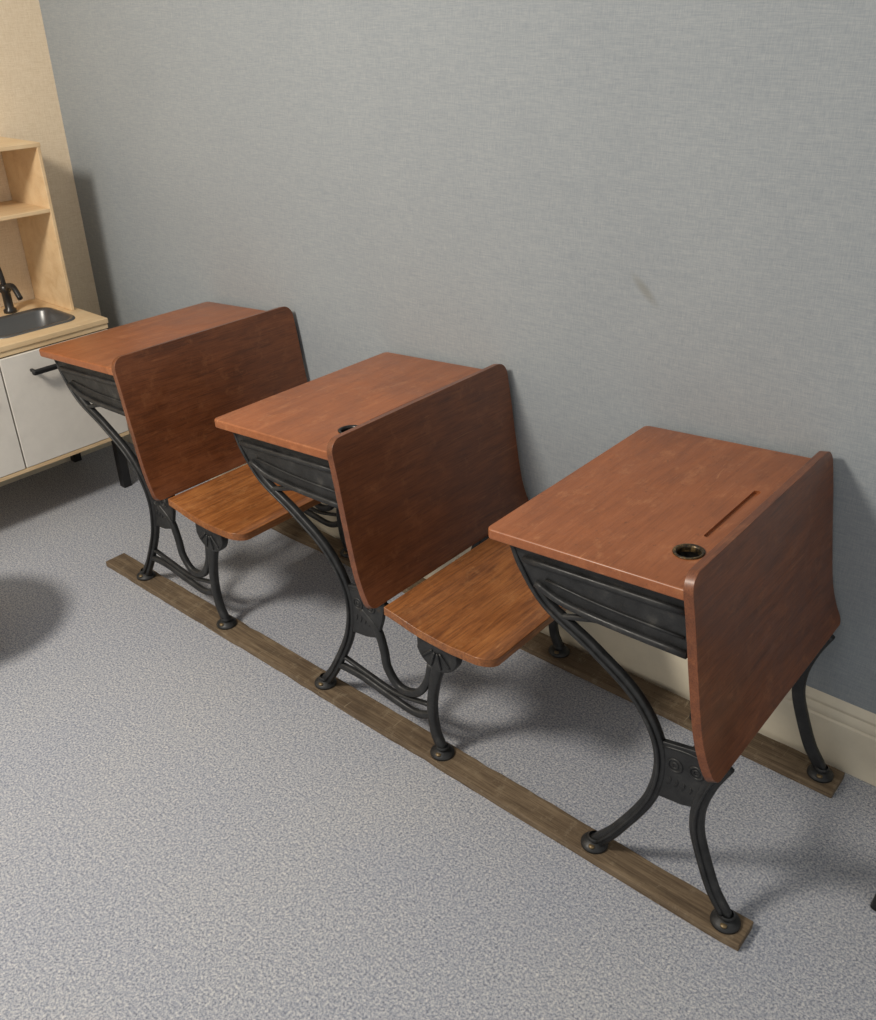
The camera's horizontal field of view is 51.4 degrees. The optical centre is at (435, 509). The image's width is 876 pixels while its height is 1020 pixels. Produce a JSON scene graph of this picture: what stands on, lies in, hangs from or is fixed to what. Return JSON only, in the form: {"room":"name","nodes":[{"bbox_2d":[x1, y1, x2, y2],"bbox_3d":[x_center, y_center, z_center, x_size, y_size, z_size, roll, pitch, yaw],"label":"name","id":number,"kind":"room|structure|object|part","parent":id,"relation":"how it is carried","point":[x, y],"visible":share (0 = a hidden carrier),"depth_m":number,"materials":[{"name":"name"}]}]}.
{"room":"classroom","nodes":[
{"label":"classroom","id":0,"kind":"room"},
{"bbox_2d":[0,0,100,315],"bbox_3d":[-2.735,-0.651,1.843,0.100,2.600,4.227,22,36,35],"label":"wall","id":1,"kind":"structure","parent":0,"point":[30,110],"depth_m":3.19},
{"bbox_2d":[0,436,123,486],"bbox_3d":[-2.678,0.425,2.393,0.016,0.183,4.211,22,36,35],"label":"baseboard","id":2,"kind":"structure","parent":1,"relation":"attached to","point":[107,444],"depth_m":3.60,"materials":[{"name":"beige paint"}]},
{"bbox_2d":[0,440,875,1019],"bbox_3d":[-0.711,1.298,1.058,5.272,0.100,4.327,22,36,35],"label":"floor","id":3,"kind":"structure","parent":0,"point":[189,830],"depth_m":1.99,"materials":[{"name":"grey carpet"}]},
{"bbox_2d":[0,137,131,487],"bbox_3d":[-1.526,-0.531,3.016,0.474,1.211,0.770,22,36,35],"label":"toy play kitchen","id":4,"kind":"object","parent":3,"relation":"on","point":[42,423],"visible":0.89,"depth_m":3.09,"materials":[{"name":"brown wood"}]},
{"bbox_2d":[0,268,22,313],"bbox_3d":[-1.469,-0.761,3.146,0.132,0.173,0.044,22,36,35],"label":"tap","id":5,"kind":"object","parent":4,"relation":"on","point":[5,288],"depth_m":3.17,"materials":[{"name":"grey metal"}]},
{"bbox_3d":[-1.509,-0.240,2.865,0.014,0.382,0.363,22,36,35],"label":"cabinet door","id":6,"kind":"part","parent":4,"relation":"part of","materials":[{"name":"white laminate"}]},
{"bbox_2d":[0,137,40,151],"bbox_3d":[-1.624,-1.083,2.780,0.256,0.014,0.752,22,36,35],"label":"shelf","id":7,"kind":"object","parent":4,"relation":"attached to","point":[6,144],"depth_m":2.95,"materials":[{"name":"brown wood"}]},
{"bbox_2d":[0,200,49,220],"bbox_3d":[-1.621,-0.904,2.881,0.254,0.013,0.724,22,36,35],"label":"shelf","id":8,"kind":"object","parent":4,"relation":"attached to","point":[12,209],"depth_m":3.05,"materials":[{"name":"brown wood"}]},
{"bbox_2d":[0,307,74,338],"bbox_3d":[-1.405,-0.612,3.112,0.234,0.067,0.299,22,36,35],"label":"sink basin","id":9,"kind":"object","parent":4,"relation":"in","point":[15,324],"depth_m":3.18,"materials":[{"name":"grey metal"}]},
{"bbox_2d":[1,147,74,309],"bbox_3d":[-1.382,-0.986,3.156,0.255,0.553,0.012,22,36,35],"label":"shelf","id":10,"kind":"object","parent":4,"relation":"attached to","point":[24,168],"depth_m":3.14,"materials":[{"name":"brown wood"}]},
{"bbox_3d":[-1.253,-0.476,3.010,0.018,0.018,0.170,22,36,35],"label":"door handle","id":11,"kind":"part","parent":4,"relation":"part of","materials":[{"name":"black plastic"}]},
{"bbox_3d":[-1.385,-0.495,2.899,0.012,0.018,0.766,22,36,35],"label":"rail","id":12,"kind":"part","parent":4,"relation":"part of","materials":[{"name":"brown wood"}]},
{"bbox_2d":[0,298,107,352],"bbox_3d":[-1.543,-0.573,3.007,0.432,0.018,0.770,22,36,35],"label":"countertop","id":13,"kind":"structure","parent":4,"relation":"on","point":[83,319],"depth_m":3.07,"materials":[{"name":"brown wood"}]},
{"bbox_3d":[-1.261,-0.386,3.118,0.014,0.382,0.394,22,36,35],"label":"cabinet door","id":14,"kind":"part","parent":4,"relation":"part of","materials":[{"name":"white laminate"}]},
{"bbox_3d":[-1.447,-0.295,3.610,0.032,0.218,0.032,22,36,35],"label":"leg","id":15,"kind":"part","parent":4,"relation":"part of","materials":[{"name":"black plastic"}]},
{"bbox_3d":[-1.178,-0.188,3.410,0.032,0.218,0.032,22,36,35],"label":"leg","id":16,"kind":"part","parent":4,"relation":"part of","materials":[{"name":"black plastic"}]},
{"bbox_2d":[39,302,348,629],"bbox_3d":[-0.640,-0.176,2.770,0.828,0.769,0.622,22,36,35],"label":"school desk","id":17,"kind":"object","parent":3,"relation":"on","point":[171,374],"visible":0.76,"depth_m":2.60,"materials":[{"name":"brown wood"}]},
{"bbox_3d":[-0.962,-0.371,2.538,0.331,0.037,0.012,22,36,35],"label":"box moulding","id":18,"kind":"part","parent":17,"relation":"part of","materials":[{"name":"black paint"}]},
{"bbox_3d":[-0.941,-0.327,2.546,0.280,0.010,0.006,22,36,35],"label":"box moulding","id":19,"kind":"part","parent":17,"relation":"part of","materials":[{"name":"black paint"}]},
{"bbox_3d":[-0.946,-0.309,2.559,0.312,0.035,0.014,22,36,35],"label":"box moulding","id":20,"kind":"part","parent":17,"relation":"part of","materials":[{"name":"black paint"}]},
{"bbox_3d":[-0.960,-0.103,2.731,0.365,0.689,0.027,20,35,33],"label":"leg","id":21,"kind":"part","parent":17,"relation":"part of","materials":[{"name":"black paint"}]},
{"bbox_3d":[-0.783,-0.006,2.623,0.124,0.155,0.012,22,36,35],"label":"plate","id":22,"kind":"part","parent":17,"relation":"part of","materials":[{"name":"black paint"}]},
{"bbox_3d":[-0.612,-0.325,2.657,0.114,0.400,0.622,22,36,35],"label":"backrest","id":23,"kind":"part","parent":17,"relation":"part of","materials":[{"name":"brown wood"}]},
{"bbox_3d":[-0.617,0.191,2.574,0.060,0.309,0.022,22,36,35],"label":"seat leg","id":24,"kind":"part","parent":17,"relation":"part of","materials":[{"name":"black paint"}]},
{"bbox_3d":[-0.439,-0.078,2.628,0.300,0.038,0.576,22,36,35],"label":"seat","id":25,"kind":"part","parent":17,"relation":"part of","materials":[{"name":"brown wood"}]},
{"bbox_3d":[-0.292,0.001,2.905,0.060,0.309,0.022,22,36,35],"label":"seat leg","id":26,"kind":"part","parent":17,"relation":"part of","materials":[{"name":"black paint"}]},
{"bbox_2d":[214,352,569,760],"bbox_3d":[-0.017,0.074,2.304,0.828,0.769,0.622,22,36,35],"label":"school desk","id":27,"kind":"object","parent":3,"relation":"on","point":[417,458],"visible":0.84,"depth_m":2.15,"materials":[{"name":"brown wood"}]},
{"bbox_3d":[-0.339,-0.122,2.072,0.331,0.037,0.012,22,36,35],"label":"box moulding","id":28,"kind":"part","parent":27,"relation":"part of","materials":[{"name":"black paint"}]},
{"bbox_3d":[-0.324,-0.059,2.093,0.312,0.035,0.014,22,36,35],"label":"box moulding","id":29,"kind":"part","parent":27,"relation":"part of","materials":[{"name":"black paint"}]},
{"bbox_3d":[-0.318,-0.077,2.080,0.280,0.010,0.006,22,36,35],"label":"box moulding","id":30,"kind":"part","parent":27,"relation":"part of","materials":[{"name":"black paint"}]},
{"bbox_3d":[-0.337,0.147,2.265,0.365,0.689,0.027,20,35,33],"label":"leg","id":31,"kind":"part","parent":27,"relation":"part of","materials":[{"name":"black paint"}]},
{"bbox_3d":[-0.160,0.243,2.157,0.124,0.155,0.012,22,36,35],"label":"plate","id":32,"kind":"part","parent":27,"relation":"part of","materials":[{"name":"black paint"}]},
{"bbox_3d":[0.011,-0.075,2.191,0.114,0.400,0.622,22,36,35],"label":"backrest","id":33,"kind":"part","parent":27,"relation":"part of","materials":[{"name":"brown wood"}]},
{"bbox_3d":[0.006,0.441,2.108,0.060,0.309,0.022,22,36,35],"label":"seat leg","id":34,"kind":"part","parent":27,"relation":"part of","materials":[{"name":"black paint"}]},
{"bbox_3d":[0.184,0.172,2.162,0.300,0.038,0.576,22,36,35],"label":"seat","id":35,"kind":"part","parent":27,"relation":"part of","materials":[{"name":"brown wood"}]},
{"bbox_3d":[-0.003,-0.049,2.606,0.365,0.689,0.030,24,38,37],"label":"leg","id":36,"kind":"part","parent":27,"relation":"part of","materials":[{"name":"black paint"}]},
{"bbox_3d":[0.331,0.250,2.439,0.060,0.309,0.022,22,36,35],"label":"seat leg","id":37,"kind":"part","parent":27,"relation":"part of","materials":[{"name":"black paint"}]},
{"bbox_2d":[106,553,753,950],"bbox_3d":[-0.226,0.492,2.366,2.158,0.020,0.070,22,36,35],"label":"board","id":38,"kind":"object","parent":3,"relation":"on","point":[689,903],"visible":0.95,"depth_m":2.13,"materials":[{"name":"brown wood"}]},
{"bbox_2d":[271,517,844,797],"bbox_3d":[0.099,0.301,2.699,2.158,0.020,0.082,22,36,35],"label":"board","id":39,"kind":"object","parent":3,"relation":"on","point":[791,763],"visible":0.41,"depth_m":2.35,"materials":[{"name":"brown wood"}]},
{"bbox_2d":[488,426,839,934],"bbox_3d":[0.520,0.289,1.902,0.587,0.769,0.622,22,36,35],"label":"school desk","id":40,"kind":"object","parent":3,"relation":"on","point":[715,555],"visible":1,"depth_m":1.69,"materials":[{"name":"brown wood"}]},
{"bbox_3d":[0.292,0.399,1.794,0.365,0.689,0.027,20,35,33],"label":"leg","id":41,"kind":"part","parent":40,"relation":"part of","materials":[{"name":"black paint"}]},
{"bbox_3d":[0.290,0.130,1.602,0.331,0.037,0.012,22,36,35],"label":"box moulding","id":42,"kind":"part","parent":40,"relation":"part of","materials":[{"name":"black paint"}]},
{"bbox_3d":[0.305,0.193,1.623,0.312,0.035,0.014,22,36,35],"label":"box moulding","id":43,"kind":"part","parent":40,"relation":"part of","materials":[{"name":"black paint"}]},
{"bbox_3d":[0.311,0.175,1.610,0.280,0.010,0.006,22,36,35],"label":"box moulding","id":44,"kind":"part","parent":40,"relation":"part of","materials":[{"name":"black paint"}]},
{"bbox_3d":[0.469,0.495,1.687,0.124,0.155,0.012,22,36,35],"label":"plate","id":45,"kind":"part","parent":40,"relation":"part of","materials":[{"name":"black paint"}]},
{"bbox_2d":[678,547,701,556],"bbox_3d":[0.439,0.089,1.579,0.049,0.035,0.049,17,34,37],"label":"inkwell","id":46,"kind":"object","parent":40,"relation":"on","point":[682,551],"depth_m":1.59,"materials":[{"name":"black glass"}]},
{"bbox_3d":[0.526,0.619,1.702,0.116,0.379,0.018,22,36,35],"label":"leg","id":47,"kind":"part","parent":40,"relation":"part of","materials":[{"name":"black paint"}]},
{"bbox_3d":[0.640,0.177,1.720,0.114,0.400,0.622,22,36,35],"label":"backrest","id":48,"kind":"part","parent":40,"relation":"part of","materials":[{"name":"brown wood"}]},
{"bbox_3d":[0.850,0.429,2.033,0.116,0.379,0.018,22,36,35],"label":"leg","id":49,"kind":"part","parent":40,"relation":"part of","materials":[{"name":"black paint"}]},
{"bbox_2d":[870,894,875,910],"bbox_3d":[1.084,0.523,1.665,0.342,0.611,0.300,22,36,35],"label":"chair","id":50,"kind":"object","parent":3,"relation":"on","point":[873,903],"visible":1,"depth_m":1.80,"materials":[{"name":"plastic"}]},
{"bbox_2d":[39,0,875,713],"bbox_3d":[0.637,-0.683,1.798,5.272,2.600,0.100,22,36,35],"label":"wall","id":51,"kind":"structure","parent":0,"point":[654,213],"depth_m":2.12,"materials":[{"name":"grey paint"}]},
{"bbox_2d":[124,424,875,786],"bbox_3d":[0.655,0.409,2.320,5.172,0.183,0.016,22,36,35],"label":"baseboard","id":52,"kind":"structure","parent":51,"relation":"attached to","point":[844,733],"depth_m":2.18,"materials":[{"name":"beige paint"}]}
]}

